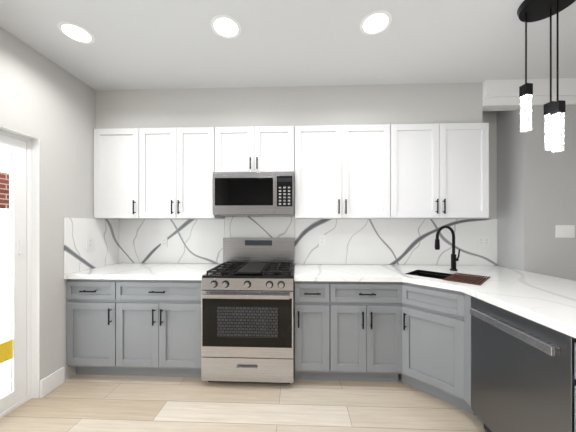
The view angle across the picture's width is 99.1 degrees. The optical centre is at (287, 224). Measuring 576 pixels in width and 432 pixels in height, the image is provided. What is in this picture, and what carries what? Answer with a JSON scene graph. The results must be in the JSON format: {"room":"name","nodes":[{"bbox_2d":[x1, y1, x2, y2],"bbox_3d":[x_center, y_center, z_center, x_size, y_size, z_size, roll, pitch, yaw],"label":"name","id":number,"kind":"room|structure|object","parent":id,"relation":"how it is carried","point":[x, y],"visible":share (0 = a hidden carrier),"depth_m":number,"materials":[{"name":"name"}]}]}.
{"room":"kitchen","nodes":[
{"label":"kitchen","id":0,"kind":"room"},
{"bbox_2d":[0,27,98,380],"bbox_3d":[-2.066,0.004,-0.063,0.150,2.663,5.600,0,0,2],"label":"wall","id":1,"kind":"structure","parent":0,"point":[49,104],"depth_m":2.00,"materials":[{"name":"grey paint"}]},
{"bbox_2d":[0,126,39,417],"bbox_3d":[-2.027,0.334,0.957,0.150,2.004,1.889,0,0,2],"label":"door frame","id":2,"kind":"structure","parent":1,"relation":"attached to","point":[13,350],"depth_m":1.83,"materials":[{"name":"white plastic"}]},
{"bbox_2d":[40,367,64,397],"bbox_3d":[1.678,1.268,-0.286,7.350,0.135,5.140,0,0,2],"label":"baseboard","id":3,"kind":"structure","parent":1,"relation":"attached to","point":[52,381],"depth_m":1.98,"materials":[{"name":"white wood"}]},
{"bbox_2d":[0,374,486,431],"bbox_3d":[1.660,1.386,-0.105,7.700,0.100,5.800,0,0,2],"label":"floor","id":4,"kind":"structure","parent":0,"point":[97,403],"depth_m":1.79,"materials":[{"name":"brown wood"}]},
{"bbox_2d":[66,279,121,374],"bbox_3d":[-1.641,0.899,2.407,0.500,0.872,0.628,0,0,2],"label":"base cabinet","id":5,"kind":"object","parent":4,"relation":"on","point":[93,306],"depth_m":2.10,"materials":[{"name":"grey wood"}]},
{"bbox_2d":[122,280,201,376],"bbox_3d":[-1.110,0.899,2.386,0.811,0.872,0.628,0,0,2],"label":"base cabinet","id":6,"kind":"object","parent":4,"relation":"on","point":[161,319],"depth_m":2.08,"materials":[{"name":"grey wood"}]},
{"bbox_2d":[64,263,219,279],"bbox_3d":[-1.298,0.441,2.386,1.192,0.040,0.643,0,0,2],"label":"countertop","id":7,"kind":"structure","parent":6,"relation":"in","point":[118,271],"depth_m":2.18,"materials":[{"name":"stone"}]},
{"bbox_2d":[201,238,293,383],"bbox_3d":[-0.323,0.736,2.293,0.756,1.200,0.713,0,0,2],"label":"range","id":8,"kind":"object","parent":4,"relation":"on","point":[247,313],"visible":1,"depth_m":2.00,"materials":[{"name":"silver metal"}]},
{"bbox_2d":[294,281,321,379],"bbox_3d":[0.241,0.899,2.323,0.356,0.872,0.652,0,0,2],"label":"base cabinet","id":9,"kind":"object","parent":4,"relation":"on","point":[307,294],"depth_m":2.03,"materials":[{"name":"grey wood"}]},
{"bbox_2d":[322,281,405,381],"bbox_3d":[0.642,0.899,2.301,0.695,0.872,0.665,0,0,2],"label":"base cabinet","id":10,"kind":"object","parent":4,"relation":"on","point":[360,319],"depth_m":2.01,"materials":[{"name":"grey wood"}]},
{"bbox_2d":[398,283,483,425],"bbox_3d":[1.367,0.899,2.111,0.975,0.872,0.988,0,0,2],"label":"base cabinet","id":11,"kind":"object","parent":4,"relation":"on","point":[417,336],"depth_m":1.83,"materials":[{"name":"grey wood"}]},
{"bbox_2d":[294,264,455,290],"bbox_3d":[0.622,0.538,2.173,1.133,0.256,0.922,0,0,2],"label":"countertop","id":12,"kind":"structure","parent":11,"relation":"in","point":[302,272],"depth_m":2.13,"materials":[{"name":"stone"}]},
{"bbox_2d":[416,225,575,337],"bbox_3d":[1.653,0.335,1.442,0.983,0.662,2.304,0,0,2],"label":"countertop","id":13,"kind":"structure","parent":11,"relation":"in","point":[547,301],"depth_m":1.60,"materials":[{"name":"stone"}]},
{"bbox_2d":[434,225,460,270],"bbox_3d":[1.449,0.212,2.255,0.228,0.417,0.104,0,0,2],"label":"faucet","id":14,"kind":"object","parent":13,"relation":"on","point":[437,241],"depth_m":2.25,"materials":[{"name":"black metal"}]},
{"bbox_2d":[470,296,575,431],"bbox_3d":[1.475,0.900,1.310,0.638,0.871,0.596,0,0,2],"label":"dishwasher","id":15,"kind":"object","parent":4,"relation":"on","point":[523,379],"visible":0.92,"depth_m":1.26,"materials":[{"name":"silver metal"}]},
{"bbox_2d":[575,343,575,431],"bbox_3d":[1.485,0.899,0.667,0.630,0.872,0.678,0,0,2],"label":"base cabinet","id":16,"kind":"object","parent":4,"relation":"on","point":[575,343],"depth_m":1.01,"materials":[{"name":"grey wood"}]},
{"bbox_2d":[0,0,575,90],"bbox_3d":[1.660,-1.377,-0.105,7.700,0.100,5.800,0,0,2],"label":"ceiling","id":17,"kind":"structure","parent":0,"point":[155,44],"depth_m":1.78,"materials":[{"name":"paint"}]},
{"bbox_2d":[57,21,94,43],"bbox_3d":[-1.458,-1.322,1.695,0.200,0.002,0.200,0,0,2],"label":"recessed light","id":18,"kind":"object","parent":17,"relation":"in","point":[75,32],"visible":1,"depth_m":1.69,"materials":[{"name":"white plastic"}]},
{"bbox_2d":[211,15,240,38],"bbox_3d":[-0.414,-1.322,1.645,0.200,0.002,0.200,0,0,2],"label":"recessed light","id":19,"kind":"object","parent":17,"relation":"in","point":[223,26],"visible":1,"depth_m":1.64,"materials":[{"name":"white plastic"}]},
{"bbox_2d":[96,82,482,128],"bbox_3d":[-0.038,-1.134,2.507,3.707,0.386,0.308,0,0,2],"label":"wall","id":20,"kind":"structure","parent":17,"relation":"attached to","point":[430,103],"depth_m":2.35,"materials":[{"name":"grey paint"}]},
{"bbox_2d":[360,10,391,34],"bbox_3d":[0.575,-1.322,1.612,0.200,0.002,0.200,0,0,2],"label":"recessed light","id":21,"kind":"object","parent":17,"relation":"in","point":[376,22],"visible":1,"depth_m":1.60,"materials":[{"name":"white plastic"}]},
{"bbox_2d":[483,78,575,110],"bbox_3d":[3.630,-1.214,2.242,3.642,0.226,0.138,0,0,2],"label":"header beam","id":22,"kind":"structure","parent":17,"relation":"attached to","point":[501,95],"depth_m":2.24,"materials":[{"name":"white paint"}]},
{"bbox_2d":[517,0,575,152],"bbox_3d":[1.534,-0.873,1.440,0.280,0.907,0.280,0,0,2],"label":"pendant light","id":23,"kind":"object","parent":17,"relation":"hanging from","point":[535,11],"visible":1,"depth_m":1.48,"materials":[{"name":"white glass"}]},
{"bbox_2d":[225,111,496,268],"bbox_3d":[0.156,0.004,2.729,4.477,2.663,0.150,0,0,2],"label":"wall","id":24,"kind":"structure","parent":0,"point":[490,117],"depth_m":2.58,"materials":[{"name":"grey paint"}]},
{"bbox_2d":[94,128,145,218],"bbox_3d":[-1.629,-0.502,2.549,0.515,0.874,0.343,0,0,2],"label":"upper cabinet","id":25,"kind":"object","parent":24,"relation":"attached to","point":[119,153],"depth_m":2.39,"materials":[{"name":"white wood"}]},
{"bbox_2d":[146,127,224,218],"bbox_3d":[-1.064,-0.502,2.527,0.862,0.874,0.343,0,0,2],"label":"upper cabinet","id":26,"kind":"object","parent":24,"relation":"attached to","point":[181,163],"depth_m":2.36,"materials":[{"name":"white wood"}]},
{"bbox_2d":[222,126,293,171],"bbox_3d":[-0.315,-0.717,2.499,0.762,0.444,0.343,0,0,2],"label":"upper cabinet","id":27,"kind":"object","parent":24,"relation":"attached to","point":[248,148],"depth_m":2.33,"materials":[{"name":"white wood"}]},
{"bbox_2d":[213,171,293,215],"bbox_3d":[-0.316,-0.293,2.461,0.756,0.398,0.390,0,0,2],"label":"over-the-range microwave","id":28,"kind":"object","parent":27,"relation":"attached to","point":[253,193],"visible":0.96,"depth_m":2.27,"materials":[{"name":"silver metal"}]},
{"bbox_2d":[64,216,497,273],"bbox_3d":[0.141,0.164,2.331,4.073,0.512,0.643,0,0,2],"label":"backsplash","id":29,"kind":"structure","parent":24,"relation":"attached to","point":[383,241],"depth_m":2.62,"materials":[{"name":"white stone"}]},
{"bbox_2d":[86,237,92,248],"bbox_3d":[-1.881,0.171,2.332,0.007,0.116,0.072,0,0,2],"label":"outlet","id":30,"kind":"object","parent":29,"relation":"attached to","point":[89,242],"visible":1,"depth_m":2.32,"materials":[{"name":"white plastic"}]},
{"bbox_2d":[161,237,167,246],"bbox_3d":[-1.359,0.186,2.693,0.072,0.116,0.007,0,0,2],"label":"electrical outlet","id":31,"kind":"object","parent":29,"relation":"attached to","point":[164,241],"visible":1,"depth_m":2.69,"materials":[{"name":"white plastic"}]},
{"bbox_2d":[319,235,325,245],"bbox_3d":[0.366,0.166,2.627,0.072,0.116,0.007,0,0,2],"label":"electrical outlet","id":32,"kind":"object","parent":29,"relation":"attached to","point":[322,240],"visible":1,"depth_m":2.62,"materials":[{"name":"white plastic"}]},
{"bbox_2d":[478,236,489,246],"bbox_3d":[2.044,0.171,2.563,0.118,0.116,0.007,0,0,2],"label":"electrical outlet","id":33,"kind":"object","parent":29,"relation":"attached to","point":[483,241],"visible":1,"depth_m":2.56,"materials":[{"name":"white plastic"}]},
{"bbox_2d":[294,124,397,218],"bbox_3d":[0.512,-0.502,2.467,1.015,0.874,0.343,0,0,2],"label":"upper cabinet","id":34,"kind":"object","parent":24,"relation":"attached to","point":[341,171],"depth_m":2.30,"materials":[{"name":"white wood"}]},
{"bbox_2d":[398,123,488,218],"bbox_3d":[1.371,-0.502,2.434,0.951,0.874,0.343,0,0,2],"label":"upper cabinet","id":35,"kind":"object","parent":24,"relation":"attached to","point":[409,171],"depth_m":2.27,"materials":[{"name":"white wood"}]},
{"bbox_2d":[497,105,575,280],"bbox_3d":[3.894,0.004,2.356,3.423,2.663,0.310,0,0,2],"label":"wall","id":36,"kind":"structure","parent":0,"point":[536,192],"depth_m":2.26,"materials":[{"name":"grey paint"}]},
{"bbox_2d":[555,225,574,237],"bbox_3d":[2.538,0.059,2.248,0.165,0.116,0.008,0,0,2],"label":"plate","id":37,"kind":"object","parent":36,"relation":"attached to","point":[564,231],"visible":1,"depth_m":2.25,"materials":[{"name":"white plastic"}]},
{"label":"outside","id":38,"kind":"structure","parent":0,"visible":0},
{"bbox_2d":[0,147,8,395],"bbox_3d":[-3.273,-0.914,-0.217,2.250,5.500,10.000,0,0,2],"label":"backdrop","id":39,"kind":"structure","parent":38,"point":[4,276],"depth_m":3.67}
]}

